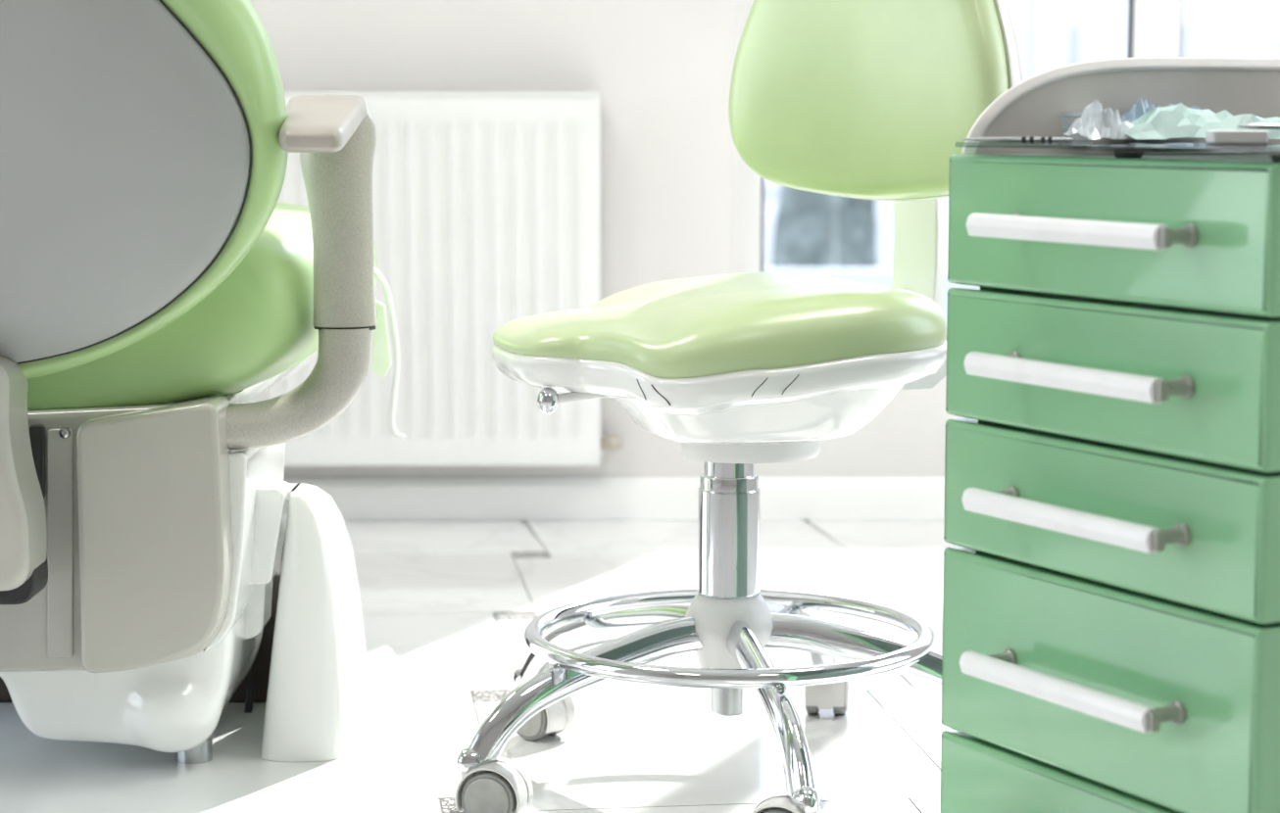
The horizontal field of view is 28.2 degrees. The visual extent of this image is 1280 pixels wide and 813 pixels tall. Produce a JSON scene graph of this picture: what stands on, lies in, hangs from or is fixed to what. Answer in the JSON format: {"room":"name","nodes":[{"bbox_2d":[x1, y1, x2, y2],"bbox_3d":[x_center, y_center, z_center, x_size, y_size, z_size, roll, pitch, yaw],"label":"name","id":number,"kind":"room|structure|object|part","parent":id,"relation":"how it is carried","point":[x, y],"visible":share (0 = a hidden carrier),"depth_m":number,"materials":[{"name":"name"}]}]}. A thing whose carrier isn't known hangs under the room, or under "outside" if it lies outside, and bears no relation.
{"room":"dental clinic","nodes":[
{"label":"dental clinic","id":0,"kind":"room"},
{"bbox_2d":[249,0,964,477],"bbox_3d":[0.000,-1.161,4.091,5.720,2.810,0.160,0,7,0],"label":"wall","id":1,"kind":"structure","parent":0,"point":[661,71],"depth_m":4.09,"materials":[{"name":"paint"}]},
{"bbox_2d":[270,92,623,466],"bbox_3d":[-0.496,-0.204,4.079,0.936,0.594,0.090,0,7,0],"label":"panel radiator","id":2,"kind":"object","parent":1,"relation":"attached to","point":[486,211],"visible":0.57,"depth_m":4.04,"materials":[{"name":"metal"}]},
{"bbox_2d":[284,92,599,96],"bbox_3d":[-0.514,-0.495,4.035,0.900,0.006,0.066,0,7,0],"label":"grille","id":3,"kind":"object","parent":2,"relation":"attached to","point":[285,93],"depth_m":4.00,"materials":[{"name":"metal"}]},
{"bbox_2d":[283,477,944,520],"bbox_3d":[0.000,0.151,4.159,5.400,0.070,0.016,0,7,0],"label":"baseboard","id":4,"kind":"structure","parent":1,"relation":"attached to","point":[356,498],"depth_m":4.15,"materials":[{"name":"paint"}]},
{"bbox_2d":[733,0,1182,273],"bbox_3d":[0.935,-0.933,4.149,1.570,1.755,0.060,0,7,0],"label":"window","id":5,"kind":"structure","parent":1,"relation":"in","point":[1155,26],"depth_m":4.18,"materials":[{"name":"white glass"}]},
{"bbox_2d":[285,520,957,812],"bbox_3d":[0.000,0.612,0.838,5.400,0.060,6.720,0,7,0],"label":"floor","id":6,"kind":"structure","parent":0,"point":[455,602],"depth_m":3.04,"materials":[{"name":"tile"}]},
{"bbox_2d":[0,0,407,812],"bbox_3d":[-0.704,-0.079,2.709,0.892,0.879,1.120,0,7,0],"label":"dental chair","id":7,"kind":"object","parent":6,"relation":"on","point":[168,645],"visible":1,"depth_m":2.43,"materials":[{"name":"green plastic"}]},
{"bbox_3d":[-0.575,0.053,2.443,0.015,0.074,0.020,0,7,0],"label":"hinge plate","id":8,"kind":"part","parent":7,"relation":"part of","materials":[{"name":"grey metal"}]},
{"bbox_3d":[-0.556,0.131,2.452,0.030,0.223,0.020,0,7,0],"label":"access panel","id":9,"kind":"part","parent":7,"relation":"part of","materials":[{"name":"beige plastic"}]},
{"bbox_3d":[-0.593,0.265,2.615,0.388,0.129,0.290,0,7,0],"label":"motor casing","id":10,"kind":"part","parent":7,"relation":"part of","materials":[{"name":"white plastic"}]},
{"bbox_2d":[19,0,288,379],"bbox_3d":[-0.597,-0.244,2.290,0.560,0.459,0.219,0,7,0],"label":"backrest cushion","id":11,"kind":"object","parent":7,"relation":"on","point":[154,133],"depth_m":2.24,"materials":[{"name":"leather"}]},
{"bbox_2d":[27,202,376,410],"bbox_3d":[-0.600,-0.131,2.847,0.580,0.203,0.835,0,7,0],"label":"seat cushion","id":12,"kind":"object","parent":7,"relation":"on","point":[276,312],"depth_m":2.45,"materials":[{"name":"green leather"}]},
{"bbox_3d":[-0.704,0.351,2.680,0.891,0.022,0.960,0,7,0],"label":"plate","id":13,"kind":"part","parent":7,"relation":"part of","materials":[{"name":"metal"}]},
{"bbox_3d":[-0.295,-0.192,2.499,0.075,0.226,0.067,0,7,0],"label":"armrest post","id":14,"kind":"part","parent":7,"relation":"part of","materials":[{"name":"plastic"}]},
{"bbox_2d":[372,267,405,441],"bbox_3d":[-0.292,-0.065,2.928,0.047,0.207,0.038,0,7,0],"label":"strap","id":15,"kind":"object","parent":7,"relation":"hanging from","point":[381,360],"visible":0.91,"depth_m":2.92,"materials":[{"name":"white plastic"}]},
{"bbox_2d":[454,0,1024,812],"bbox_3d":[0.122,-0.070,2.517,0.592,0.896,0.620,0,7,0],"label":"stool","id":16,"kind":"object","parent":6,"relation":"on","point":[856,99],"visible":0.91,"depth_m":2.48,"materials":[{"name":"green leather"}]},
{"bbox_3d":[-0.086,-0.005,2.386,0.021,0.025,0.021,0,7,0],"label":"lever knob","id":17,"kind":"part","parent":16,"relation":"part of","materials":[{"name":"silver metal"}]},
{"bbox_3d":[-0.054,0.279,2.468,0.272,0.129,0.026,-4,8,-30],"label":"leg","id":18,"kind":"part","parent":16,"relation":"part of","materials":[{"name":"silver metal"}]},
{"bbox_3d":[-0.033,-0.011,2.411,0.106,0.012,0.011,-3,8,-27],"label":"lever rod","id":19,"kind":"part","parent":16,"relation":"part of","materials":[{"name":"silver metal"}]},
{"bbox_3d":[-0.034,0.256,2.660,0.272,0.129,0.026,6,9,42],"label":"leg","id":20,"kind":"part","parent":16,"relation":"part of","materials":[{"name":"silver metal"}]},
{"bbox_2d":[492,271,946,378],"bbox_3d":[0.075,-0.084,2.504,0.432,0.077,0.412,-2,7,-14],"label":"seat cushion","id":21,"kind":"object","parent":16,"relation":"on","point":[763,324],"depth_m":2.36,"materials":[{"name":"green leather"}]},
{"bbox_3d":[0.123,0.288,2.389,0.026,0.129,0.272,-1,7,-12],"label":"leg","id":22,"kind":"part","parent":16,"relation":"part of","materials":[{"name":"silver metal"}]},
{"bbox_3d":[0.156,0.251,2.700,0.026,0.129,0.272,3,7,24],"label":"leg","id":23,"kind":"part","parent":16,"relation":"part of","materials":[{"name":"silver metal"}]},
{"bbox_3d":[0.253,0.271,2.533,0.272,0.129,0.026,1,7,6],"label":"leg","id":24,"kind":"part","parent":16,"relation":"part of","materials":[{"name":"silver metal"}]},
{"bbox_2d":[728,0,1009,199],"bbox_3d":[0.230,-0.365,2.558,0.334,0.313,0.058,6,9,41],"label":"backrest cushion","id":25,"kind":"object","parent":16,"relation":"on","point":[856,99],"depth_m":2.55,"materials":[{"name":"green leather"}]},
{"bbox_3d":[0.216,-0.152,2.603,0.209,0.341,0.064,-5,9,-38],"label":"backrest arm","id":26,"kind":"part","parent":16,"relation":"part of","materials":[{"name":"white plastic"}]},
{"bbox_2d":[939,57,1279,812],"bbox_3d":[0.500,0.078,2.040,0.444,0.716,0.386,-4,8,-28],"label":"base cabinet","id":27,"kind":"object","parent":6,"relation":"on","point":[1111,591],"visible":0.97,"depth_m":1.93,"materials":[{"name":"green metal"}]},
{"bbox_3d":[0.286,0.205,2.046,0.031,0.017,0.017,-4,8,-28],"label":"handle mount","id":28,"kind":"part","parent":27,"relation":"part of","materials":[{"name":"silver metal"}]},
{"bbox_3d":[0.286,0.073,2.030,0.031,0.017,0.017,-4,8,-28],"label":"handle mount","id":29,"kind":"part","parent":27,"relation":"part of","materials":[{"name":"silver metal"}]},
{"bbox_3d":[0.286,-0.035,2.017,0.031,0.017,0.017,-4,8,-28],"label":"handle mount","id":30,"kind":"part","parent":27,"relation":"part of","materials":[{"name":"silver metal"}]},
{"bbox_3d":[0.315,0.216,1.945,0.013,0.018,0.225,-4,8,-28],"label":"handle","id":31,"kind":"part","parent":27,"relation":"part of","materials":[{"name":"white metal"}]},
{"bbox_3d":[0.357,0.352,1.994,0.030,0.120,0.385,-4,8,-28],"label":"drawer","id":32,"kind":"part","parent":27,"relation":"part of","materials":[{"name":"green paint"}]},
{"bbox_3d":[0.315,0.085,1.930,0.013,0.018,0.225,-4,8,-28],"label":"handle","id":33,"kind":"part","parent":27,"relation":"part of","materials":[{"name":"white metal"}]},
{"bbox_3d":[0.315,-0.023,1.917,0.118,0.018,0.203,0,7,0],"label":"handle","id":34,"kind":"part","parent":27,"relation":"part of","materials":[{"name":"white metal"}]},
{"bbox_3d":[0.315,-0.132,1.904,0.118,0.018,0.203,0,7,0],"label":"handle","id":35,"kind":"part","parent":27,"relation":"part of","materials":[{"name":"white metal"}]},
{"bbox_2d":[1058,111,1088,140],"bbox_3d":[0.364,-0.238,2.157,0.039,0.024,0.046,0,7,0],"label":"plastic box","id":36,"kind":"object","parent":27,"relation":"on","point":[1067,119],"visible":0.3,"depth_m":2.13,"materials":[{"name":"clear plastic"}]},
{"bbox_3d":[0.364,-0.248,2.156,0.039,0.004,0.046,0,7,0],"label":"lid","id":37,"kind":"part","parent":36,"relation":"part of","materials":[{"name":"clear plastic"}]},
{"bbox_3d":[0.357,0.213,1.977,0.030,0.153,0.385,-4,8,-28],"label":"drawer","id":38,"kind":"part","parent":27,"relation":"part of","materials":[{"name":"green paint"}]},
{"bbox_3d":[0.357,0.081,1.962,0.030,0.105,0.385,-4,8,-28],"label":"drawer","id":39,"kind":"part","parent":27,"relation":"part of","materials":[{"name":"green paint"}]},
{"bbox_3d":[0.357,-0.026,1.949,0.030,0.106,0.385,-4,8,-28],"label":"drawer","id":40,"kind":"part","parent":27,"relation":"part of","materials":[{"name":"green paint"}]},
{"bbox_3d":[0.357,-0.135,1.936,0.030,0.107,0.385,-4,8,-28],"label":"drawer","id":41,"kind":"part","parent":27,"relation":"part of","materials":[{"name":"green paint"}]},
{"bbox_2d":[954,139,1279,154],"bbox_3d":[0.513,-0.203,1.989,0.378,0.004,0.383,-4,8,-28],"label":"glass shelf","id":42,"kind":"object","parent":27,"relation":"on","point":[1272,147],"visible":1,"depth_m":1.96,"materials":[{"name":"clear glass"}]},
{"bbox_2d":[960,136,1074,143],"bbox_3d":[0.301,-0.214,2.039,0.093,0.005,0.005,3,8,25],"label":"probe","id":43,"kind":"object","parent":42,"relation":"on","point":[1023,139],"visible":1,"depth_m":2.04,"materials":[{"name":"metal"}]},
{"bbox_2d":[1061,99,1135,140],"bbox_3d":[0.380,-0.235,2.086,0.055,0.033,0.060,-2,7,-18],"label":"pouch","id":44,"kind":"object","parent":42,"relation":"on","point":[1095,123],"visible":0.99,"depth_m":2.07,"materials":[{"name":"plastic"}]},
{"bbox_2d":[1121,98,1200,138],"bbox_3d":[0.447,-0.246,2.169,0.108,0.035,0.030,-4,8,-28],"label":"plastic wrapper","id":45,"kind":"object","parent":42,"relation":"on","point":[1137,111],"visible":0.15,"depth_m":2.15,"materials":[{"name":"clear plastic"}]},
{"bbox_2d":[1124,103,1279,140],"bbox_3d":[0.469,-0.234,2.091,0.160,0.030,0.068,-1,7,-8],"label":"plastic wrapper","id":46,"kind":"object","parent":42,"relation":"on","point":[1179,121],"visible":0.7,"depth_m":2.07,"materials":[{"name":"clear plastic"}]},
{"bbox_2d":[1205,130,1268,144],"bbox_3d":[0.461,-0.208,1.969,0.043,0.010,0.026,0,7,0],"label":"case","id":47,"kind":"object","parent":42,"relation":"on","point":[1212,136],"visible":1,"depth_m":1.96,"materials":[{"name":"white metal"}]},
{"bbox_2d":[1236,123,1279,129],"bbox_3d":[0.492,-0.218,1.988,0.052,0.005,0.004,0,7,0],"label":"probe","id":48,"kind":"object","parent":42,"relation":"on","point":[1252,125],"visible":1,"depth_m":1.99,"materials":[{"name":"metal"}]},
{"bbox_3d":[0.384,0.226,1.868,0.031,0.017,0.017,-4,8,-28],"label":"handle mount","id":49,"kind":"part","parent":27,"relation":"part of","materials":[{"name":"silver metal"}]},
{"bbox_3d":[0.384,0.094,1.852,0.031,0.017,0.017,-4,8,-28],"label":"handle mount","id":50,"kind":"part","parent":27,"relation":"part of","materials":[{"name":"silver metal"}]},
{"bbox_3d":[0.384,-0.013,1.839,0.031,0.017,0.017,-4,8,-28],"label":"handle mount","id":51,"kind":"part","parent":27,"relation":"part of","materials":[{"name":"silver metal"}]},
{"bbox_3d":[0.384,-0.122,1.826,0.031,0.017,0.017,-4,8,-28],"label":"handle mount","id":52,"kind":"part","parent":27,"relation":"part of","materials":[{"name":"silver metal"}]},
{"bbox_2d":[770,186,838,268],"bbox_3d":[0.845,-0.985,12.983,0.350,2.436,0.354,-6,9,-41],"label":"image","id":53,"kind":"object","parent":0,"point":[806,223],"visible":0.19,"depth_m":12.87,"materials":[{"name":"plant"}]},
{"bbox_2d":[836,196,879,268],"bbox_3d":[1.179,-1.052,13.975,0.286,2.334,0.264,-7,10,-44],"label":"window","id":54,"kind":"structure","parent":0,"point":[858,226],"depth_m":13.89,"materials":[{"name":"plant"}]},
{"label":"outside","id":55,"kind":"structure","parent":0,"visible":0},
{"bbox_3d":[5.000,-1.950,32.206,70.000,0.200,55.580,0,7,0],"label":"ground","id":56,"kind":"structure","parent":55,"visible":0},
{"bbox_2d":[763,268,980,317],"bbox_3d":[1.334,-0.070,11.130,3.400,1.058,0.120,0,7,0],"label":"windowsill","id":57,"kind":"structure","parent":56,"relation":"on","point":[879,276],"depth_m":11.01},
{"bbox_2d":[763,0,1279,268],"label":"window","id":58,"kind":"structure","parent":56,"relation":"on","point":[1068,31],"depth_m":23.75,"materials":[{"name":"white"}]}
]}

